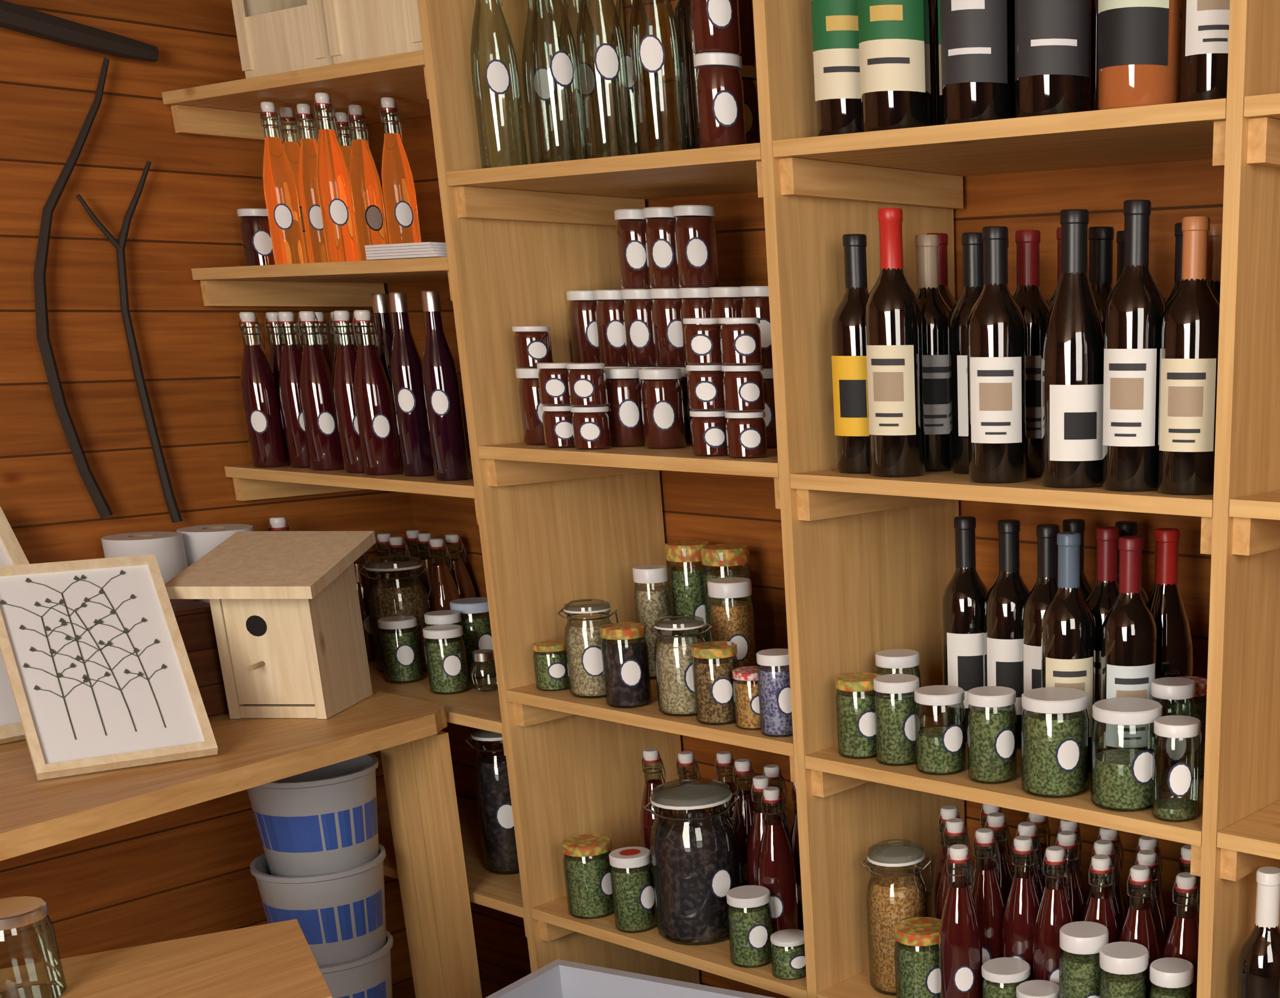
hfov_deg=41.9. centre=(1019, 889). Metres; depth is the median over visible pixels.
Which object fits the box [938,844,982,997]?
juice bottle
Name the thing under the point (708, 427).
jam jar
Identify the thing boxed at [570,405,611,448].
jam jar
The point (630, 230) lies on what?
jam jar
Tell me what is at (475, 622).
jar
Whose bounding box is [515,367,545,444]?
jam jar
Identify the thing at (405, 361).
juice bottle
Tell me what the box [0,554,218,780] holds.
picture frame
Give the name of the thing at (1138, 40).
wine bottle
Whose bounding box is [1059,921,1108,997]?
jar
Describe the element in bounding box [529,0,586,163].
swing-top bottle
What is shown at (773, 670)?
jar
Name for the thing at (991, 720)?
jar
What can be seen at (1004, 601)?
wine bottle
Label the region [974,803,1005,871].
juice bottle
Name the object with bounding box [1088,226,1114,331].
wine bottle
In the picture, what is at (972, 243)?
wine bottle
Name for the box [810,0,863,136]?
wine bottle
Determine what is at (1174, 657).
wine bottle
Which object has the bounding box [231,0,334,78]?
birdhouse
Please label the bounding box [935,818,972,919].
juice bottle
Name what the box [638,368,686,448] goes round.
jam jar
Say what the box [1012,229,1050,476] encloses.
wine bottle
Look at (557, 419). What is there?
jam jar
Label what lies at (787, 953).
jar
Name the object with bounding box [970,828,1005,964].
juice bottle
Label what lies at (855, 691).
jar
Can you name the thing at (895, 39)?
wine bottle
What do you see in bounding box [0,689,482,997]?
table
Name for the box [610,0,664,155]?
swing-top bottle
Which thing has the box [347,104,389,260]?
swing-top bottle
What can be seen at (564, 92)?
swing-top bottle
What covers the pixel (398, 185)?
swing-top bottle
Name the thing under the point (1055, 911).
juice bottle
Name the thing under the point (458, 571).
juice bottle
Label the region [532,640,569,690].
jar
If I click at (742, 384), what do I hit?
jam jar
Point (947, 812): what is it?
juice bottle
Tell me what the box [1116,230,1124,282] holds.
wine bottle
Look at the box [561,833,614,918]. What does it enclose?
jar
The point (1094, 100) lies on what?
wine bottle
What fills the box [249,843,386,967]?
plastic bucket
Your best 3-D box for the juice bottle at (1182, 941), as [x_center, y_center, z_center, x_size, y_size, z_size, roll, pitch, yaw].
[0.203,0.099,1.972,0.058,0.245,0.059,1,20,3]
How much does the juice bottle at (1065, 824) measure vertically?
0.245 m
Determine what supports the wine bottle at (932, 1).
on the shelving unit
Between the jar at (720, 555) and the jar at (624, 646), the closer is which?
the jar at (624, 646)
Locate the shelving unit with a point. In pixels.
(869, 560)
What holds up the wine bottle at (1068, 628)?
on the shelving unit
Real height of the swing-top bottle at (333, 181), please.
0.235 m
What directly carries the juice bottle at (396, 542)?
on the shelving unit
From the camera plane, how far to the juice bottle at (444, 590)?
2.86 m
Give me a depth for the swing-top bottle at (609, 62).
2.06 m
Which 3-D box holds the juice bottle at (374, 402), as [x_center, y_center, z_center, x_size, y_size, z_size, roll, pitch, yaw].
[-1.018,-0.781,2.510,0.058,0.245,0.059,-13,23,-31]
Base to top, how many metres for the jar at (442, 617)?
0.120 m
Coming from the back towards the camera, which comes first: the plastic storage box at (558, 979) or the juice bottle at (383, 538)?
the juice bottle at (383, 538)
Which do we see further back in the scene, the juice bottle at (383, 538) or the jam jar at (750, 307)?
the juice bottle at (383, 538)
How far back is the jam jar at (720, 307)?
2.20 m
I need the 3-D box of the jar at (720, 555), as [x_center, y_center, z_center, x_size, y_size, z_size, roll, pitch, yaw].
[-0.454,-0.433,2.491,0.075,0.200,0.075,-5,20,-12]
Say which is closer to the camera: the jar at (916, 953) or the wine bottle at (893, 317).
the wine bottle at (893, 317)
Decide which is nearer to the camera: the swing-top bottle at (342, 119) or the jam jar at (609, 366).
the jam jar at (609, 366)
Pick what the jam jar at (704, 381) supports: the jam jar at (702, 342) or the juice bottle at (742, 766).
the jam jar at (702, 342)
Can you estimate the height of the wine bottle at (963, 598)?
0.295 m
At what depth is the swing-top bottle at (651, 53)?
2.01 m
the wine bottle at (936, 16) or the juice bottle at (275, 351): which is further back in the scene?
the juice bottle at (275, 351)
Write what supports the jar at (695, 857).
on the shelving unit
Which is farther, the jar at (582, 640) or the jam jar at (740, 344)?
the jar at (582, 640)
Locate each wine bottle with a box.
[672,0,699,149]
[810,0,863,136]
[829,233,870,472]
[857,0,934,131]
[864,208,926,476]
[914,234,951,470]
[926,233,956,309]
[930,0,935,125]
[933,0,943,125]
[940,0,1015,124]
[941,516,988,741]
[947,232,984,473]
[966,226,1026,482]
[983,519,1030,749]
[1007,238,1008,282]
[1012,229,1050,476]
[1013,0,1092,117]
[1021,523,1059,712]
[1040,209,1103,487]
[1040,531,1095,773]
[1047,226,1061,306]
[1062,518,1093,600]
[1086,526,1119,702]
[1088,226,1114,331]
[1091,0,1098,110]
[1097,0,1179,110]
[1100,535,1156,750]
[1101,199,1166,491]
[1114,521,1148,605]
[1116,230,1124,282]
[1146,528,1193,768]
[1156,216,1219,494]
[1164,222,1182,306]
[1179,0,1230,102]
[1207,223,1222,304]
[1233,866,1279,997]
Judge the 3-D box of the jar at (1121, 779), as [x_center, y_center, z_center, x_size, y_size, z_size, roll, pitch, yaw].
[0.125,-0.158,1.863,0.083,0.118,0.083,0,20,2]
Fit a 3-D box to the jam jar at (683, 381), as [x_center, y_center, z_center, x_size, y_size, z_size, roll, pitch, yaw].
[-0.500,-0.710,2.335,0.059,0.105,0.060,-1,20,-2]
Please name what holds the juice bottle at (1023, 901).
on the shelving unit
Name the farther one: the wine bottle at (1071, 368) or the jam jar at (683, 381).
the jam jar at (683, 381)
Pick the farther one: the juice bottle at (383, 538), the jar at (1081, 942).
the juice bottle at (383, 538)
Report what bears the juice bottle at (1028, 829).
on the shelving unit
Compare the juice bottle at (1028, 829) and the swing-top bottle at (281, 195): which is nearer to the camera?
the juice bottle at (1028, 829)
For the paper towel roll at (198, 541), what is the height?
0.250 m
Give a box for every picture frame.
[0,506,29,744]
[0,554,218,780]
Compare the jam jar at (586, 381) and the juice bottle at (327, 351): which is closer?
the jam jar at (586, 381)
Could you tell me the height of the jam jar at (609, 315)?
0.105 m
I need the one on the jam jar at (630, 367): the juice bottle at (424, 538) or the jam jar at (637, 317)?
the jam jar at (637, 317)
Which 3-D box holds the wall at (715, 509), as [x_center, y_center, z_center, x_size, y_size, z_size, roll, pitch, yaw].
[0.456,-0.360,1.982,4.020,2.250,0.060,13,23,33]
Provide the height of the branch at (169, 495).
0.552 m
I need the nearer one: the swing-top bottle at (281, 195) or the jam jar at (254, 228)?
the swing-top bottle at (281, 195)
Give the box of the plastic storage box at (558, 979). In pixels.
[485,959,774,997]
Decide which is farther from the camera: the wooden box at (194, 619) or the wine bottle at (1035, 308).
the wooden box at (194, 619)
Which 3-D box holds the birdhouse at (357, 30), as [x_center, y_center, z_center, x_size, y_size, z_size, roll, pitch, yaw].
[-0.820,-1.293,2.300,0.215,0.200,0.274,13,23,33]
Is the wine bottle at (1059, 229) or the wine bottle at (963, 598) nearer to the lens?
the wine bottle at (1059, 229)
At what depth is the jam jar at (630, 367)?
2.33 m
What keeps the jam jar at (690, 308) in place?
on the jam jar at (686, 372)
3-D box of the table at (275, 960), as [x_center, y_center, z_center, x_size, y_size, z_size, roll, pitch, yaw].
[-1.052,0.458,1.992,0.420,0.720,0.300,-11,22,-28]
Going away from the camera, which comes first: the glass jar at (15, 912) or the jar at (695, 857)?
the glass jar at (15, 912)
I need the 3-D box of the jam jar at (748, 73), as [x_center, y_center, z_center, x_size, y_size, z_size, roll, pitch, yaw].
[-0.360,-0.991,2.038,0.059,0.105,0.060,-7,20,-17]
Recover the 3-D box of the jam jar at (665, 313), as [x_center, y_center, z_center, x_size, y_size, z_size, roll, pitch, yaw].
[-0.500,-0.810,2.300,0.059,0.105,0.060,-9,21,-23]
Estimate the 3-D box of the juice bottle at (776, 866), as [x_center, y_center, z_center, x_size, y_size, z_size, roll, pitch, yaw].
[-0.358,-0.029,2.345,0.058,0.245,0.059,1,20,4]
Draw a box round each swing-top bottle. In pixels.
[259,101,307,264]
[268,516,291,531]
[278,107,309,263]
[295,103,328,263]
[313,92,361,261]
[333,112,355,174]
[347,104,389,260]
[379,97,421,244]
[470,0,528,168]
[522,0,575,164]
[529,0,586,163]
[557,0,611,160]
[576,0,634,158]
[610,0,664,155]
[629,0,686,154]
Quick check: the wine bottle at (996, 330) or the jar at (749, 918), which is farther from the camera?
the jar at (749, 918)
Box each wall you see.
[0,0,441,997]
[365,0,1224,997]
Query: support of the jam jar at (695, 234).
on the jam jar at (690, 308)
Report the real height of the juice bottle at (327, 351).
0.245 m
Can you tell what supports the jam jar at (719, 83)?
on the shelving unit
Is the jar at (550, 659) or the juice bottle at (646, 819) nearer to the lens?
the jar at (550, 659)
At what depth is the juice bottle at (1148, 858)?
2.03 m
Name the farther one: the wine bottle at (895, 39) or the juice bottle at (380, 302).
the juice bottle at (380, 302)
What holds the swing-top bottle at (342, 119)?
on the shelving unit
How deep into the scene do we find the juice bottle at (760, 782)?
2.38 m
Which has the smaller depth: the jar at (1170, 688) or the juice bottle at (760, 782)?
the jar at (1170, 688)
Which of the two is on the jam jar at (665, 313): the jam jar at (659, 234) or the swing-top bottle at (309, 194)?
the jam jar at (659, 234)
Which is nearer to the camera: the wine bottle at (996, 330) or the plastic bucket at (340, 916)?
the wine bottle at (996, 330)
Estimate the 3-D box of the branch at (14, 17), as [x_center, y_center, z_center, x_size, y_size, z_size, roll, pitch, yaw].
[-1.526,-1.243,2.227,0.036,0.089,0.633,13,23,33]
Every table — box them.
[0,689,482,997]
[0,918,332,997]
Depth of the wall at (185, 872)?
2.57 m
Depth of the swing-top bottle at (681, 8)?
2.11 m
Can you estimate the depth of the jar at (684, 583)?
2.50 m
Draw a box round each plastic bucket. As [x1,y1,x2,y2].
[246,753,379,876]
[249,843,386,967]
[318,930,393,997]
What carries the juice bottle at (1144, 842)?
on the shelving unit
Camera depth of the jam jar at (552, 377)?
2.23 m
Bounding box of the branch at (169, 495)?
[76,160,182,522]
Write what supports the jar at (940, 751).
on the shelving unit
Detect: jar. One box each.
[0,896,66,997]
[236,208,275,266]
[358,554,431,673]
[377,615,424,683]
[422,624,470,694]
[423,610,464,639]
[449,597,495,679]
[465,727,519,874]
[469,649,497,691]
[511,325,552,367]
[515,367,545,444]
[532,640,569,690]
[536,362,574,404]
[540,404,574,447]
[557,598,618,698]
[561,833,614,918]
[566,290,606,362]
[566,362,607,406]
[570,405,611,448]
[593,290,634,365]
[599,622,652,707]
[602,368,644,446]
[604,365,630,379]
[608,846,656,933]
[614,209,655,288]
[620,288,662,366]
[627,366,666,380]
[632,564,672,678]
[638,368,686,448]
[642,206,681,288]
[642,777,741,945]
[647,614,712,716]
[649,288,690,366]
[655,366,689,443]
[664,540,710,641]
[672,205,719,287]
[678,287,720,366]
[682,318,722,363]
[683,367,692,443]
[686,363,726,410]
[689,0,741,55]
[689,409,727,455]
[691,641,738,724]
[693,52,746,148]
[700,543,753,641]
[707,287,750,365]
[707,577,757,667]
[718,317,762,364]
[721,364,764,411]
[724,410,767,457]
[726,885,773,968]
[732,665,760,730]
[738,0,756,66]
[739,64,760,144]
[739,286,773,367]
[756,648,792,737]
[760,367,777,447]
[770,928,806,979]
[835,672,880,758]
[860,838,933,995]
[873,673,919,766]
[875,648,920,687]
[894,917,941,997]
[914,685,966,775]
[967,686,1016,784]
[981,957,1030,997]
[1016,979,1059,997]
[1020,686,1089,798]
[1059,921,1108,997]
[1090,697,1162,811]
[1098,941,1148,997]
[1148,957,1193,997]
[1151,676,1196,792]
[1151,715,1200,822]
[1163,676,1207,778]
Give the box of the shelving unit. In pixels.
[161,0,1279,997]
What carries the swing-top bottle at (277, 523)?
on the shelving unit
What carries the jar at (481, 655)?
on the shelving unit
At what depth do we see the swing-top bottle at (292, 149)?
2.54 m
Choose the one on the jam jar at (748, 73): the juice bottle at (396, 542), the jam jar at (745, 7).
the jam jar at (745, 7)
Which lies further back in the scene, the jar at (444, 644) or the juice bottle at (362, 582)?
the juice bottle at (362, 582)
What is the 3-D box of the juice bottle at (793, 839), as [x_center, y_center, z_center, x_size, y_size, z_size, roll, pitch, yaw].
[-0.322,-0.049,2.398,0.058,0.245,0.059,1,20,3]
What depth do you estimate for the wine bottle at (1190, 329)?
1.67 m
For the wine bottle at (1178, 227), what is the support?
on the shelving unit
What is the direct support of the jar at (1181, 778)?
on the shelving unit
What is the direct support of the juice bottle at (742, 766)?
on the shelving unit
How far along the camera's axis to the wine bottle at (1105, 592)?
1.98 m
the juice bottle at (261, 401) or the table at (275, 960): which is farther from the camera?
the juice bottle at (261, 401)
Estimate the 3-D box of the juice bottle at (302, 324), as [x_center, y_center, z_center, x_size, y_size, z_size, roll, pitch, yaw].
[-1.213,-0.869,2.763,0.058,0.245,0.059,-7,20,-17]
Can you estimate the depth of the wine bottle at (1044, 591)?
2.02 m
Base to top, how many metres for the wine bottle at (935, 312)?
0.275 m
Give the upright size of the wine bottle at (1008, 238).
0.275 m
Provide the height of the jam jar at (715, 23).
0.105 m
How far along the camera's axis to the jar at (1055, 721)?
1.89 m
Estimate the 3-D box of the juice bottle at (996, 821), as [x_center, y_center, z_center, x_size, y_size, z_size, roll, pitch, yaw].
[-0.031,0.014,2.216,0.058,0.245,0.059,-1,20,0]
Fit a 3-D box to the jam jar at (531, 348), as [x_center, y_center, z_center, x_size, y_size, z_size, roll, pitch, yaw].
[-0.702,-0.782,2.299,0.052,0.056,0.054,-12,22,-29]
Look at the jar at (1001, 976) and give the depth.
2.06 m
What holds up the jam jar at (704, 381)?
on the jam jar at (708, 427)
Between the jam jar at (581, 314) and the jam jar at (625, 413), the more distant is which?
the jam jar at (581, 314)
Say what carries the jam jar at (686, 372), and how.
on the shelving unit
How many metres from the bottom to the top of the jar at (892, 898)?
0.211 m
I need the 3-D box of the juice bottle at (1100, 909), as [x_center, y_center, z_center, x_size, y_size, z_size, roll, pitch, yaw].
[0.103,0.075,2.041,0.058,0.245,0.059,-4,20,-11]
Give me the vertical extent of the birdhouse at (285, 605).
0.260 m
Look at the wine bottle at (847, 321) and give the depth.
1.93 m
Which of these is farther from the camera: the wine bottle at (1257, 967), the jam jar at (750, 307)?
the jam jar at (750, 307)
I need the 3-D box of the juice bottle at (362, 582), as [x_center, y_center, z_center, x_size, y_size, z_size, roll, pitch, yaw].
[-1.199,-0.530,2.911,0.058,0.220,0.059,-15,24,-35]
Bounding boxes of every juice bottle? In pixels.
[238,312,289,467]
[264,312,289,393]
[277,311,310,467]
[297,311,344,470]
[300,319,324,345]
[307,311,332,371]
[329,311,353,378]
[331,318,355,345]
[332,310,364,472]
[352,310,402,474]
[353,551,375,661]
[370,293,402,468]
[375,532,397,583]
[387,536,411,583]
[388,292,434,475]
[405,529,427,561]
[416,532,438,593]
[421,290,470,480]
[427,538,461,625]
[443,533,475,598]
[638,748,665,866]
[675,750,706,815]
[715,750,736,816]
[731,758,758,886]
[746,775,774,885]
[757,786,799,933]
[762,764,791,839]
[788,782,803,930]
[930,805,961,918]
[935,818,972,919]
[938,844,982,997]
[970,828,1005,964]
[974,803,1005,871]
[983,812,1013,906]
[1002,835,1040,980]
[1015,821,1044,901]
[1025,812,1054,886]
[1033,845,1074,985]
[1052,819,1088,905]
[1053,830,1085,921]
[1081,839,1123,934]
[1083,854,1120,943]
[1094,826,1128,923]
[1119,865,1160,997]
[1126,835,1167,933]
[1133,849,1166,958]
[1162,872,1200,997]
[1166,844,1200,937]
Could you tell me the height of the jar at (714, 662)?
0.106 m
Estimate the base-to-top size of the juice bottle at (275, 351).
0.245 m
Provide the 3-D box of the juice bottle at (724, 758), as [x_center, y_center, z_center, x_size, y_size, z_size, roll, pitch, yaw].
[-0.463,-0.098,2.541,0.058,0.245,0.059,-10,22,-25]
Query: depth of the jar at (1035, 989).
2.02 m
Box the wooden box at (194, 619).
[169,598,229,716]
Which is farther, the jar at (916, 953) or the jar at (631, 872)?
the jar at (631, 872)
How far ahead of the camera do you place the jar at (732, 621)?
2.33 m
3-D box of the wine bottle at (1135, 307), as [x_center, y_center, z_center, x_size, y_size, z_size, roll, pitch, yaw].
[0.124,-0.584,1.721,0.068,0.294,0.069,6,21,18]
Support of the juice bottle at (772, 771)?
on the shelving unit
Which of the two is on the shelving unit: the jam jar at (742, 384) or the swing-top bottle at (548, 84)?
the swing-top bottle at (548, 84)
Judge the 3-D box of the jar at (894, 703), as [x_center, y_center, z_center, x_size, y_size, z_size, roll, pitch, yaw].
[-0.157,-0.218,2.054,0.060,0.108,0.061,-6,20,-16]
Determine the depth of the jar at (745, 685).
2.17 m
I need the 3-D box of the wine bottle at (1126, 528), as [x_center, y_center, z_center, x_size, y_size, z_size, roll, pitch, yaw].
[0.137,-0.331,2.088,0.068,0.294,0.069,4,20,11]
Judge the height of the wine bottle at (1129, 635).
0.295 m
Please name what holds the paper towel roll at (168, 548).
on the table at (35, 815)
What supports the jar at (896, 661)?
on the shelving unit
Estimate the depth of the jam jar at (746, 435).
2.05 m
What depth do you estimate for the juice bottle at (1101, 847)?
2.07 m
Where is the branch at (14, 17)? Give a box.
[0,0,158,62]
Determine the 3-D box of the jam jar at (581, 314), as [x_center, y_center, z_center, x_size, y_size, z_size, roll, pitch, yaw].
[-0.646,-0.843,2.398,0.059,0.105,0.060,-13,23,-32]
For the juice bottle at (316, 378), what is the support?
on the shelving unit
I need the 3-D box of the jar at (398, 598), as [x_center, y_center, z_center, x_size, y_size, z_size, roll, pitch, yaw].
[-1.095,-0.488,2.818,0.103,0.201,0.102,14,24,35]
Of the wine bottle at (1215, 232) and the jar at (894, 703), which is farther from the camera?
the jar at (894, 703)
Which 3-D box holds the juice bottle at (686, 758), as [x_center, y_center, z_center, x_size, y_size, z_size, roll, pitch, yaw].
[-0.523,-0.098,2.542,0.058,0.245,0.059,-1,20,-1]
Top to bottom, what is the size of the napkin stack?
0.020 m
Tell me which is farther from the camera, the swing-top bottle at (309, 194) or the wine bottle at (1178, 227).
the swing-top bottle at (309, 194)
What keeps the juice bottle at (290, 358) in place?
on the shelving unit
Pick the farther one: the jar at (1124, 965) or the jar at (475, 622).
the jar at (475, 622)
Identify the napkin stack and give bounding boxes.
[364,242,447,260]
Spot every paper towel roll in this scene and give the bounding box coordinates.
[100,531,193,600]
[176,523,253,603]
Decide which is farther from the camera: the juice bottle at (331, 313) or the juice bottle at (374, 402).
the juice bottle at (331, 313)
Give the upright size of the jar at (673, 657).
0.137 m
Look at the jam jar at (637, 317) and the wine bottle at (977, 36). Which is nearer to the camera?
the wine bottle at (977, 36)
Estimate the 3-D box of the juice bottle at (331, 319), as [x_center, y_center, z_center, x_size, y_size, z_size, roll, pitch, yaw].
[-1.182,-0.887,2.813,0.058,0.245,0.059,-6,20,-16]
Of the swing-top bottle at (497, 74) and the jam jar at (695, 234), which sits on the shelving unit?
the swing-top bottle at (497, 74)
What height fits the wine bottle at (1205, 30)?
0.295 m
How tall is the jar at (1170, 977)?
0.150 m
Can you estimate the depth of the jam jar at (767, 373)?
2.21 m
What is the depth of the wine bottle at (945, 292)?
2.04 m
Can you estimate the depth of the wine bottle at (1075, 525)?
2.07 m
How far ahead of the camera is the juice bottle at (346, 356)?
2.53 m
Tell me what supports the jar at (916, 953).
on the shelving unit
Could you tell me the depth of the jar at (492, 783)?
2.69 m
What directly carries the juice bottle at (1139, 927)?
on the shelving unit
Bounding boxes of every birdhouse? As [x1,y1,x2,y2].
[164,530,375,719]
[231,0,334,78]
[322,0,423,64]
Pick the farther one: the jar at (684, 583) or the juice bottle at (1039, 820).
the jar at (684, 583)
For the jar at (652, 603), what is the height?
0.170 m
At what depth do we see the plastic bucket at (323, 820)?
2.48 m
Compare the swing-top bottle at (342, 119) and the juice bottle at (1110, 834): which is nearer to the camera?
the juice bottle at (1110, 834)
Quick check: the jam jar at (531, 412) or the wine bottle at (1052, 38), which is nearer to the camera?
the wine bottle at (1052, 38)
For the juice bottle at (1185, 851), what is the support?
on the shelving unit
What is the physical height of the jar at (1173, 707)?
0.120 m
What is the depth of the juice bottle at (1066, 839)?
2.11 m
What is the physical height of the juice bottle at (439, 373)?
0.270 m
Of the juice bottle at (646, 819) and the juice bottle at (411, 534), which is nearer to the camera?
the juice bottle at (646, 819)
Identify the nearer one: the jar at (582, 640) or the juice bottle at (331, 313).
the jar at (582, 640)
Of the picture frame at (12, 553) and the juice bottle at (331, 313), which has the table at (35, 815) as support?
the picture frame at (12, 553)
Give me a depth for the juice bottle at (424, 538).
2.93 m

